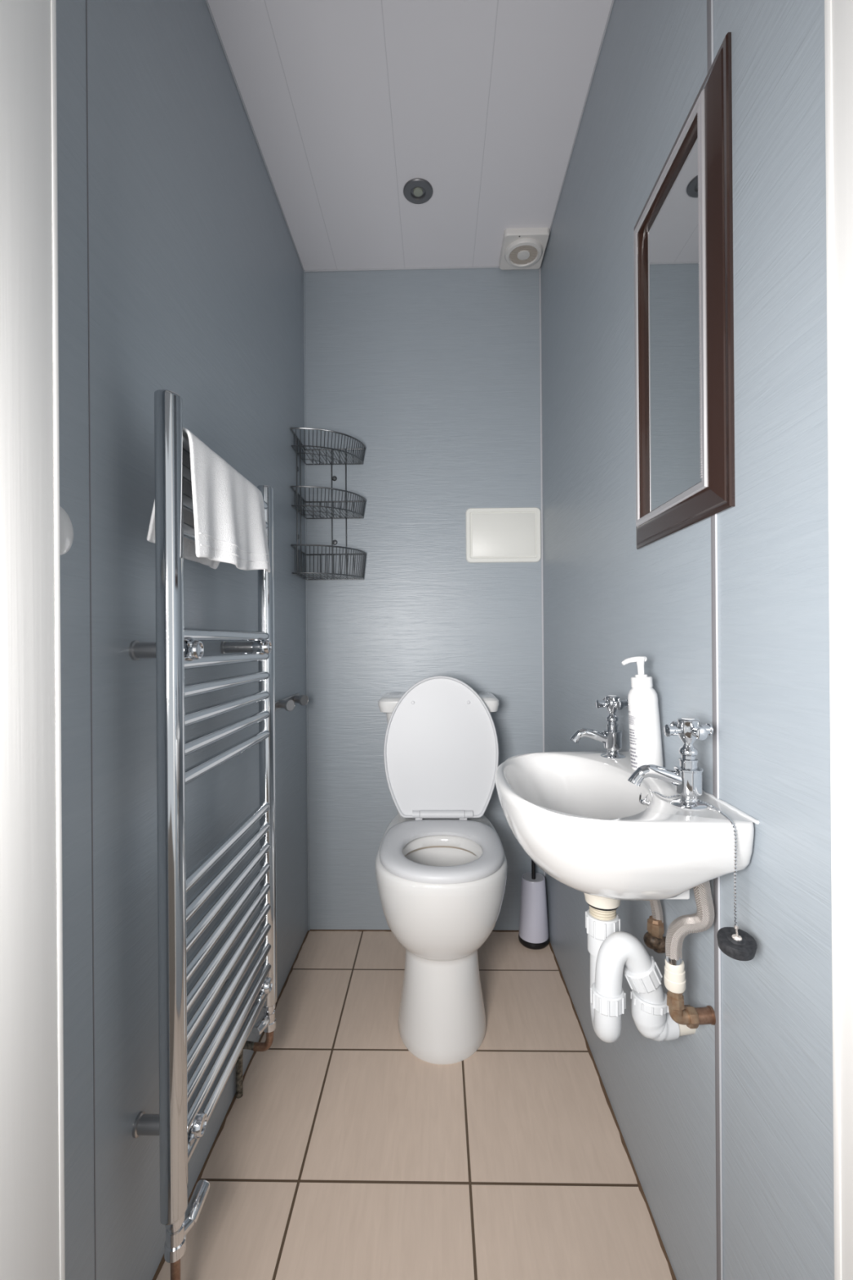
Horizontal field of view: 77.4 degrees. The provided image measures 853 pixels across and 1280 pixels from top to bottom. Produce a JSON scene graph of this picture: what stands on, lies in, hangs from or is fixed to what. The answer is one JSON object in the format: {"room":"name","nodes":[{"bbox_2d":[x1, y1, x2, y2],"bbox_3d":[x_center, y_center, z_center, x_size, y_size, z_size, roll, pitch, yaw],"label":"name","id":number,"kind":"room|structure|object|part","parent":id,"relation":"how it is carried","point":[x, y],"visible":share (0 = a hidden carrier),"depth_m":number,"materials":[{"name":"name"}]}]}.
{"room":"bathroom","nodes":[
{"label":"bathroom","id":0,"kind":"room"},
{"bbox_2d":[55,0,307,1279],"bbox_3d":[-0.483,-0.144,1.192,0.060,2.397,1.605,0,0,1],"label":"wall","id":1,"kind":"structure","parent":0,"point":[196,280],"depth_m":0.86,"materials":[{"name":"paint"}]},
{"bbox_2d":[59,506,73,555],"bbox_3d":[-0.440,-0.126,0.607,0.049,0.060,0.060,0,0,1],"label":"handle","id":2,"kind":"object","parent":1,"relation":"attached to","point":[66,531],"visible":0.12,"depth_m":0.61,"materials":[{"name":"white plastic"}]},
{"bbox_2d":[85,0,96,1279],"bbox_3d":[-0.462,-0.144,0.731,0.001,2.397,0.002,0,0,1],"label":"trim","id":3,"kind":"structure","parent":1,"relation":"attached to","point":[86,0],"depth_m":0.73,"materials":[{"name":"grey"}]},
{"bbox_2d":[128,389,276,1225],"bbox_3d":[-0.402,0.239,0.999,0.104,1.195,0.479,0,0,1],"label":"towel radiator","id":4,"kind":"object","parent":1,"relation":"attached to","point":[180,1124],"visible":0.98,"depth_m":0.83,"materials":[{"name":"silver metal"}]},
{"bbox_3d":[-0.373,0.239,0.779,0.034,1.195,0.041,0,0,1],"label":"post","id":5,"kind":"part","parent":4,"relation":"part of","materials":[{"name":"silver metal"}]},
{"bbox_2d":[164,1179,209,1262],"bbox_3d":[-0.362,0.868,0.806,0.031,0.060,0.084,0,0,11],"label":"radiator valve","id":6,"kind":"object","parent":4,"relation":"attached to","point":[175,1245],"visible":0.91,"depth_m":0.78,"materials":[{"name":"silver metal"}]},
{"bbox_3d":[-0.355,0.869,0.822,0.022,0.033,0.049,0,0,7],"label":"handle","id":7,"kind":"part","parent":6,"relation":"part of","materials":[{"name":"silver metal"}]},
{"bbox_3d":[-0.371,-0.170,0.999,0.021,0.021,0.417,0,0,1],"label":"rail","id":8,"kind":"part","parent":4,"relation":"part of","materials":[{"name":"silver metal"}]},
{"bbox_2d":[146,427,270,572],"bbox_3d":[-0.374,-0.224,0.968,0.095,0.202,0.350,0,0,3],"label":"towel","id":9,"kind":"object","parent":4,"relation":"hanging from","point":[228,519],"visible":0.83,"depth_m":0.91,"materials":[{"name":"white fabric"}]},
{"bbox_3d":[-0.372,-0.302,0.999,0.021,0.021,0.417,0,0,1],"label":"rail","id":10,"kind":"part","parent":4,"relation":"part of","materials":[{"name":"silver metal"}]},
{"bbox_3d":[-0.372,-0.214,0.999,0.021,0.021,0.417,0,0,1],"label":"rail","id":11,"kind":"part","parent":4,"relation":"part of","materials":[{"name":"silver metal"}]},
{"bbox_3d":[-0.372,-0.258,0.999,0.021,0.021,0.417,0,0,1],"label":"rail","id":12,"kind":"part","parent":4,"relation":"part of","materials":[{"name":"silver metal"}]},
{"bbox_3d":[-0.369,0.124,0.999,0.021,0.021,0.417,0,0,1],"label":"rail","id":13,"kind":"part","parent":4,"relation":"part of","materials":[{"name":"silver metal"}]},
{"bbox_3d":[-0.370,0.080,0.999,0.021,0.021,0.417,0,0,1],"label":"rail","id":14,"kind":"part","parent":4,"relation":"part of","materials":[{"name":"silver metal"}]},
{"bbox_3d":[-0.370,0.036,0.999,0.021,0.021,0.417,0,0,1],"label":"rail","id":15,"kind":"part","parent":4,"relation":"part of","materials":[{"name":"silver metal"}]},
{"bbox_3d":[-0.370,-0.008,0.999,0.021,0.021,0.417,0,0,1],"label":"rail","id":16,"kind":"part","parent":4,"relation":"part of","materials":[{"name":"silver metal"}]},
{"bbox_3d":[-0.369,0.212,0.999,0.021,0.021,0.417,0,0,1],"label":"rail","id":17,"kind":"part","parent":4,"relation":"part of","materials":[{"name":"silver metal"}]},
{"bbox_3d":[-0.369,0.168,0.999,0.021,0.021,0.417,0,0,1],"label":"rail","id":18,"kind":"part","parent":4,"relation":"part of","materials":[{"name":"silver metal"}]},
{"bbox_3d":[-0.364,0.782,0.999,0.021,0.021,0.417,0,0,1],"label":"rail","id":19,"kind":"part","parent":4,"relation":"part of","materials":[{"name":"silver metal"}]},
{"bbox_3d":[-0.367,0.466,0.999,0.021,0.021,0.417,0,0,1],"label":"rail","id":20,"kind":"part","parent":4,"relation":"part of","materials":[{"name":"silver metal"}]},
{"bbox_3d":[-0.367,0.421,0.999,0.021,0.021,0.417,0,0,1],"label":"rail","id":21,"kind":"part","parent":4,"relation":"part of","materials":[{"name":"silver metal"}]},
{"bbox_3d":[-0.367,0.376,0.999,0.021,0.021,0.417,0,0,1],"label":"rail","id":22,"kind":"part","parent":4,"relation":"part of","materials":[{"name":"silver metal"}]},
{"bbox_3d":[-0.366,0.511,0.999,0.021,0.021,0.417,0,0,1],"label":"rail","id":23,"kind":"part","parent":4,"relation":"part of","materials":[{"name":"silver metal"}]},
{"bbox_3d":[-0.365,0.692,0.999,0.021,0.021,0.417,0,0,1],"label":"rail","id":24,"kind":"part","parent":4,"relation":"part of","materials":[{"name":"silver metal"}]},
{"bbox_3d":[-0.365,0.647,0.999,0.021,0.021,0.417,0,0,1],"label":"rail","id":25,"kind":"part","parent":4,"relation":"part of","materials":[{"name":"silver metal"}]},
{"bbox_3d":[-0.366,0.602,0.999,0.021,0.021,0.417,0,0,1],"label":"rail","id":26,"kind":"part","parent":4,"relation":"part of","materials":[{"name":"silver metal"}]},
{"bbox_3d":[-0.366,0.556,0.999,0.021,0.021,0.417,0,0,1],"label":"rail","id":27,"kind":"part","parent":4,"relation":"part of","materials":[{"name":"silver metal"}]},
{"bbox_3d":[-0.365,0.737,0.999,0.021,0.021,0.417,0,0,1],"label":"rail","id":28,"kind":"part","parent":4,"relation":"part of","materials":[{"name":"silver metal"}]},
{"bbox_3d":[-0.364,0.240,1.217,0.034,1.178,0.041,0,0,1],"label":"post","id":29,"kind":"part","parent":4,"relation":"part of","materials":[{"name":"silver metal"}]},
{"bbox_2d":[152,930,309,1279],"bbox_3d":[-0.440,1.053,1.221,0.007,0.004,1.425,0,0,1],"label":"trim","id":30,"kind":"structure","parent":1,"relation":"attached to","point":[162,1260],"depth_m":1.17,"materials":[{"name":"brown plastic"}]},
{"bbox_2d":[275,693,308,711],"bbox_3d":[-0.416,0.194,1.673,0.054,0.039,0.270,0,0,1],"label":"robe hook","id":31,"kind":"object","parent":1,"relation":"attached to","point":[288,703],"visible":0.98,"depth_m":1.58,"materials":[{"name":"grey metal"}]},
{"bbox_2d":[207,0,612,270],"bbox_3d":[-0.033,-1.375,1.184,0.979,0.060,1.605,0,0,1],"label":"ceiling","id":32,"kind":"structure","parent":0,"point":[348,103],"depth_m":1.36,"materials":[{"name":"white plastic"}]},
{"bbox_2d":[403,177,432,204],"bbox_3d":[-0.025,-1.341,1.593,0.089,0.008,0.089,0,0,1],"label":"recessed light","id":33,"kind":"object","parent":32,"relation":"in","point":[416,190],"visible":1,"depth_m":1.59,"materials":[{"name":"grey metal"}]},
{"bbox_3d":[-0.025,-1.341,1.593,0.030,0.007,0.030,0,0,1],"label":"bulb","id":34,"kind":"part","parent":33,"relation":"part of","materials":[{"name":"grey glass"}]},
{"bbox_2d":[498,227,549,270],"bbox_3d":[0.332,-1.330,1.824,0.149,0.035,0.168,0,0,1],"label":"fan","id":35,"kind":"object","parent":32,"relation":"attached to","point":[522,248],"visible":1,"depth_m":1.79,"materials":[{"name":"white plastic"}]},
{"bbox_2d":[504,237,542,267],"bbox_3d":[0.332,-1.320,1.819,0.128,0.014,0.128,0,0,1],"label":"grille","id":36,"kind":"object","parent":35,"relation":"attached to","point":[519,252],"depth_m":1.81,"materials":[{"name":"beige plastic"}]},
{"bbox_2d":[155,930,672,1279],"bbox_3d":[-0.015,1.081,1.142,0.979,0.060,1.685,0,0,1],"label":"floor","id":37,"kind":"structure","parent":0,"point":[344,1153],"depth_m":1.10,"materials":[{"name":"beige tile"}]},
{"bbox_2d":[169,1258,180,1279],"bbox_3d":[-0.367,0.975,0.779,0.018,0.158,0.018,0,0,1],"label":"supply pipe","id":38,"kind":"object","parent":37,"relation":"on","point":[175,1266],"visible":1,"depth_m":0.77,"materials":[{"name":"orange metal"}]},
{"bbox_2d":[235,1031,273,1098],"bbox_3d":[-0.396,0.971,1.222,0.094,0.166,0.021,0,0,10],"label":"supply pipe","id":39,"kind":"object","parent":37,"relation":"on","point":[253,1046],"visible":0.76,"depth_m":1.22,"materials":[{"name":"orange metal"}]},
{"bbox_2d":[252,1004,275,1035],"bbox_3d":[-0.366,0.860,1.200,0.029,0.060,0.065,0,0,22],"label":"radiator valve","id":40,"kind":"object","parent":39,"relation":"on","point":[267,1023],"visible":0.9,"depth_m":1.20,"materials":[{"name":"silver metal"}]},
{"bbox_3d":[-0.369,0.860,1.187,0.023,0.026,0.038,0,0,22],"label":"handle","id":41,"kind":"part","parent":40,"relation":"part of","materials":[{"name":"silver metal"}]},
{"bbox_2d":[374,675,507,1064],"bbox_3d":[0.039,0.583,1.585,0.396,0.937,0.675,0,0,1],"label":"toilet","id":42,"kind":"object","parent":37,"relation":"on","point":[441,864],"visible":1,"depth_m":1.42,"materials":[{"name":"white ceramic"}]},
{"bbox_3d":[0.041,0.212,1.817,0.396,0.049,0.212,0,0,1],"label":"cistern lid","id":43,"kind":"part","parent":42,"relation":"part of","materials":[{"name":"white ceramic"}]},
{"bbox_3d":[0.046,0.332,1.674,0.360,0.435,0.077,0,0,1],"label":"lid","id":44,"kind":"part","parent":42,"relation":"part of","materials":[{"name":"white plastic"}]},
{"bbox_3d":[0.043,0.813,1.577,0.351,0.476,0.644,0,0,1],"label":"bowl","id":45,"kind":"part","parent":42,"relation":"part of","materials":[{"name":"white ceramic"}]},
{"bbox_3d":[0.041,0.560,1.449,0.332,0.024,0.404,0,0,1],"label":"seat","id":46,"kind":"part","parent":42,"relation":"part of","materials":[{"name":"white plastic"}]},
{"bbox_2d":[518,859,549,949],"bbox_3d":[0.371,0.849,1.848,0.106,0.400,0.106,0,0,1],"label":"toilet brush","id":47,"kind":"object","parent":37,"relation":"on","point":[533,934],"visible":0.88,"depth_m":1.81,"materials":[{"name":"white plastic"}]},
{"bbox_3d":[0.369,0.736,1.836,0.017,0.174,0.017,0,0,1],"label":"handle","id":48,"kind":"part","parent":47,"relation":"part of","materials":[{"name":"black plastic"}]},
{"bbox_2d":[304,267,543,929],"bbox_3d":[-0.008,-0.147,1.955,0.859,2.397,0.060,0,0,1],"label":"wall","id":49,"kind":"structure","parent":0,"point":[436,372],"depth_m":1.93,"materials":[{"name":"paint"}]},
{"bbox_2d":[302,271,309,930],"bbox_3d":[-0.436,-0.144,1.931,0.005,2.397,0.005,0,0,1],"label":"trim","id":50,"kind":"structure","parent":49,"relation":"attached to","point":[303,271],"depth_m":1.93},
{"bbox_2d":[289,426,366,580],"bbox_3d":[-0.330,-0.456,1.831,0.225,0.476,0.202,0,0,1],"label":"rack","id":51,"kind":"object","parent":49,"relation":"attached to","point":[300,445],"visible":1,"depth_m":1.82,"materials":[{"name":"silver metal"}]},
{"bbox_2d":[289,426,365,465],"bbox_3d":[-0.331,-0.664,1.830,0.224,0.059,0.201,0,0,1],"label":"basket","id":52,"kind":"object","parent":51,"relation":"on","point":[300,446],"depth_m":1.83,"materials":[{"name":"silver metal"}]},
{"bbox_2d":[290,544,366,580],"bbox_3d":[-0.328,-0.265,1.830,0.224,0.095,0.201,0,0,1],"label":"basket","id":53,"kind":"object","parent":51,"relation":"on","point":[332,554],"depth_m":1.82,"materials":[{"name":"silver metal"}]},
{"bbox_2d":[290,485,366,519],"bbox_3d":[-0.330,-0.471,1.830,0.224,0.065,0.201,0,0,1],"label":"basket","id":54,"kind":"object","parent":51,"relation":"on","point":[360,516],"depth_m":1.82,"materials":[{"name":"silver metal"}]},
{"bbox_2d":[309,929,519,932],"bbox_3d":[0.000,1.050,1.921,0.847,0.004,0.007,0,0,1],"label":"trim","id":55,"kind":"structure","parent":49,"relation":"attached to","point":[496,931],"depth_m":1.92,"materials":[{"name":"brown plastic"}]},
{"bbox_2d":[466,506,541,563],"bbox_3d":[0.277,-0.378,1.915,0.269,0.197,0.010,0,0,1],"label":"access panel","id":56,"kind":"object","parent":49,"relation":"attached to","point":[493,535],"visible":1,"depth_m":1.91,"materials":[{"name":"white plastic"}]},
{"bbox_3d":[0.277,-0.378,1.913,0.229,0.157,0.006,0,0,1],"label":"door","id":57,"kind":"part","parent":56,"relation":"part of","materials":[{"name":"white plastic"}]},
{"bbox_2d":[538,266,545,878],"bbox_3d":[0.418,-0.150,1.915,0.006,2.397,0.003,0,0,1],"label":"trim","id":58,"kind":"structure","parent":49,"relation":"attached to","point":[540,268],"depth_m":1.91,"materials":[{"name":"grey metal"}]},
{"bbox_2d":[541,0,834,1279],"bbox_3d":[0.436,-0.150,1.174,0.060,2.397,1.605,0,0,1],"label":"wall","id":59,"kind":"structure","parent":0,"point":[608,602],"depth_m":0.70,"materials":[{"name":"paint"}]},
{"bbox_2d":[204,0,614,271],"bbox_3d":[-0.032,-1.343,1.214,0.859,0.005,1.425,0,0,1],"label":"trim","id":60,"kind":"structure","parent":59,"relation":"attached to","point":[613,1],"depth_m":1.50,"materials":[{"name":"grey plastic"}]},
{"bbox_2d":[548,941,676,1279],"bbox_3d":[0.412,1.047,1.204,0.007,0.004,1.425,0,0,1],"label":"trim","id":61,"kind":"structure","parent":59,"relation":"attached to","point":[623,1141],"depth_m":1.14,"materials":[{"name":"brown plastic"}]},
{"bbox_2d":[494,749,759,909],"bbox_3d":[0.258,0.315,0.846,0.292,0.200,0.421,0,0,1],"label":"basin","id":62,"kind":"object","parent":59,"relation":"attached to","point":[578,815],"visible":0.96,"depth_m":0.69,"materials":[{"name":"white ceramic"}]},
{"bbox_2d":[569,694,628,759],"bbox_3d":[0.326,0.162,1.002,0.112,0.116,0.063,0,0,1],"label":"tap","id":63,"kind":"object","parent":62,"relation":"on","point":[611,736],"visible":0.99,"depth_m":0.99,"materials":[{"name":"silver metal"}]},
{"bbox_3d":[0.307,0.181,1.002,0.073,0.030,0.019,0,0,1],"label":"spout","id":64,"kind":"part","parent":63,"relation":"part of","materials":[{"name":"silver metal"}]},
{"bbox_3d":[0.350,0.122,1.001,0.054,0.036,0.054,0,0,39],"label":"cross handle","id":65,"kind":"part","parent":63,"relation":"part of","materials":[{"name":"silver metal"}]},
{"bbox_2d":[585,903,696,1043],"bbox_3d":[0.327,0.509,0.816,0.164,0.191,0.110,0,0,1],"label":"trap","id":66,"kind":"object","parent":62,"relation":"attached to","point":[614,952],"visible":0.94,"depth_m":0.78,"materials":[{"name":"white plastic"}]},
{"bbox_3d":[0.332,0.530,0.797,0.045,0.067,0.043,0,0,1],"label":"outlet leg","id":67,"kind":"part","parent":66,"relation":"part of","materials":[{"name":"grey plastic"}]},
{"bbox_2d":[622,656,663,770],"bbox_3d":[0.367,0.123,0.900,0.061,0.192,0.052,0,0,31],"label":"soap bottle","id":68,"kind":"object","parent":62,"relation":"on","point":[645,732],"visible":0.96,"depth_m":0.88,"materials":[{"name":"white plastic"}]},
{"bbox_2d":[627,717,713,809],"bbox_3d":[0.324,0.161,0.708,0.112,0.116,0.063,0,0,1],"label":"tap","id":69,"kind":"object","parent":62,"relation":"attached to","point":[686,776],"visible":1,"depth_m":0.70,"materials":[{"name":"silver metal"}]},
{"bbox_3d":[0.305,0.180,0.708,0.073,0.030,0.019,0,0,1],"label":"spout","id":70,"kind":"part","parent":69,"relation":"part of","materials":[{"name":"silver metal"}]},
{"bbox_3d":[0.348,0.122,0.707,0.054,0.036,0.054,0,0,39],"label":"cross handle","id":71,"kind":"part","parent":69,"relation":"part of","materials":[{"name":"silver metal"}]},
{"bbox_2d":[640,791,757,960],"bbox_3d":[0.353,0.290,0.702,0.041,0.156,0.198,0,0,-8],"label":"plug","id":72,"kind":"object","parent":62,"relation":"hanging from","point":[735,943],"visible":0.95,"depth_m":0.62,"materials":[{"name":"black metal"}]},
{"bbox_3d":[0.352,0.274,0.712,0.032,0.125,0.176,0,0,-17],"label":"chain","id":73,"kind":"part","parent":72,"relation":"part of","materials":[{"name":"silver metal"}]},
{"bbox_2d":[643,915,666,953],"bbox_3d":[0.385,0.490,0.884,0.046,0.054,0.030,0,0,1],"label":"valve","id":74,"kind":"object","parent":59,"relation":"attached to","point":[654,939],"visible":0.89,"depth_m":0.88,"materials":[{"name":"gold metal"}]},
{"bbox_2d":[649,899,663,923],"bbox_3d":[0.376,0.408,0.908,0.021,0.131,0.064,0,0,-20],"label":"flexible hose","id":75,"kind":"object","parent":74,"relation":"attached to","point":[656,908],"visible":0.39,"depth_m":0.88,"materials":[{"name":"metal"}]},
{"bbox_2d":[633,31,735,549],"bbox_3d":[0.387,-0.476,0.844,0.021,0.609,0.323,0,0,1],"label":"mirror","id":76,"kind":"object","parent":59,"relation":"attached to","point":[683,232],"visible":1,"depth_m":0.79,"materials":[{"name":"brown wood"}]},
{"bbox_3d":[0.391,-0.476,0.844,0.004,0.511,0.225,0,0,1],"label":"glass","id":77,"kind":"part","parent":76,"relation":"part of","materials":[{"name":"white mirror"}]},
{"bbox_2d":[663,958,715,1028],"bbox_3d":[0.369,0.495,0.746,0.070,0.094,0.029,0,0,-7],"label":"pipe","id":78,"kind":"object","parent":59,"relation":"attached to","point":[674,976],"visible":1,"depth_m":0.74,"materials":[{"name":"brown metal"}]},
{"bbox_2d":[665,880,715,965],"bbox_3d":[0.365,0.372,0.731,0.051,0.155,0.059,0,0,-23],"label":"flexible hose","id":79,"kind":"object","parent":78,"relation":"attached to","point":[703,919],"visible":0.87,"depth_m":0.73,"materials":[{"name":"metal"}]},
{"bbox_2d":[706,0,723,1279],"bbox_3d":[0.396,-0.150,0.733,0.003,2.397,0.015,0,0,1],"label":"trim","id":80,"kind":"structure","parent":59,"relation":"attached to","point":[709,2],"depth_m":0.73,"materials":[{"name":"grey"}]},
{"bbox_3d":[-0.039,-0.147,0.435,0.859,2.397,0.108,0,0,1],"label":"wall","id":81,"kind":"structure","parent":0,"visible":0},
{"bbox_2d":[0,0,64,1279],"bbox_3d":[-0.363,0.023,0.437,0.026,2.060,0.140,0,0,1],"label":"door","id":82,"kind":"structure","parent":81,"relation":"in","point":[32,1171],"depth_m":0.47,"materials":[{"name":"white paint"}]},
{"bbox_2d":[824,0,852,1279],"bbox_3d":[0.382,0.018,0.422,0.020,2.060,0.140,0,0,1],"label":"door","id":83,"kind":"structure","parent":81,"relation":"in","point":[838,14],"depth_m":0.48,"materials":[{"name":"white paint"}]}
]}

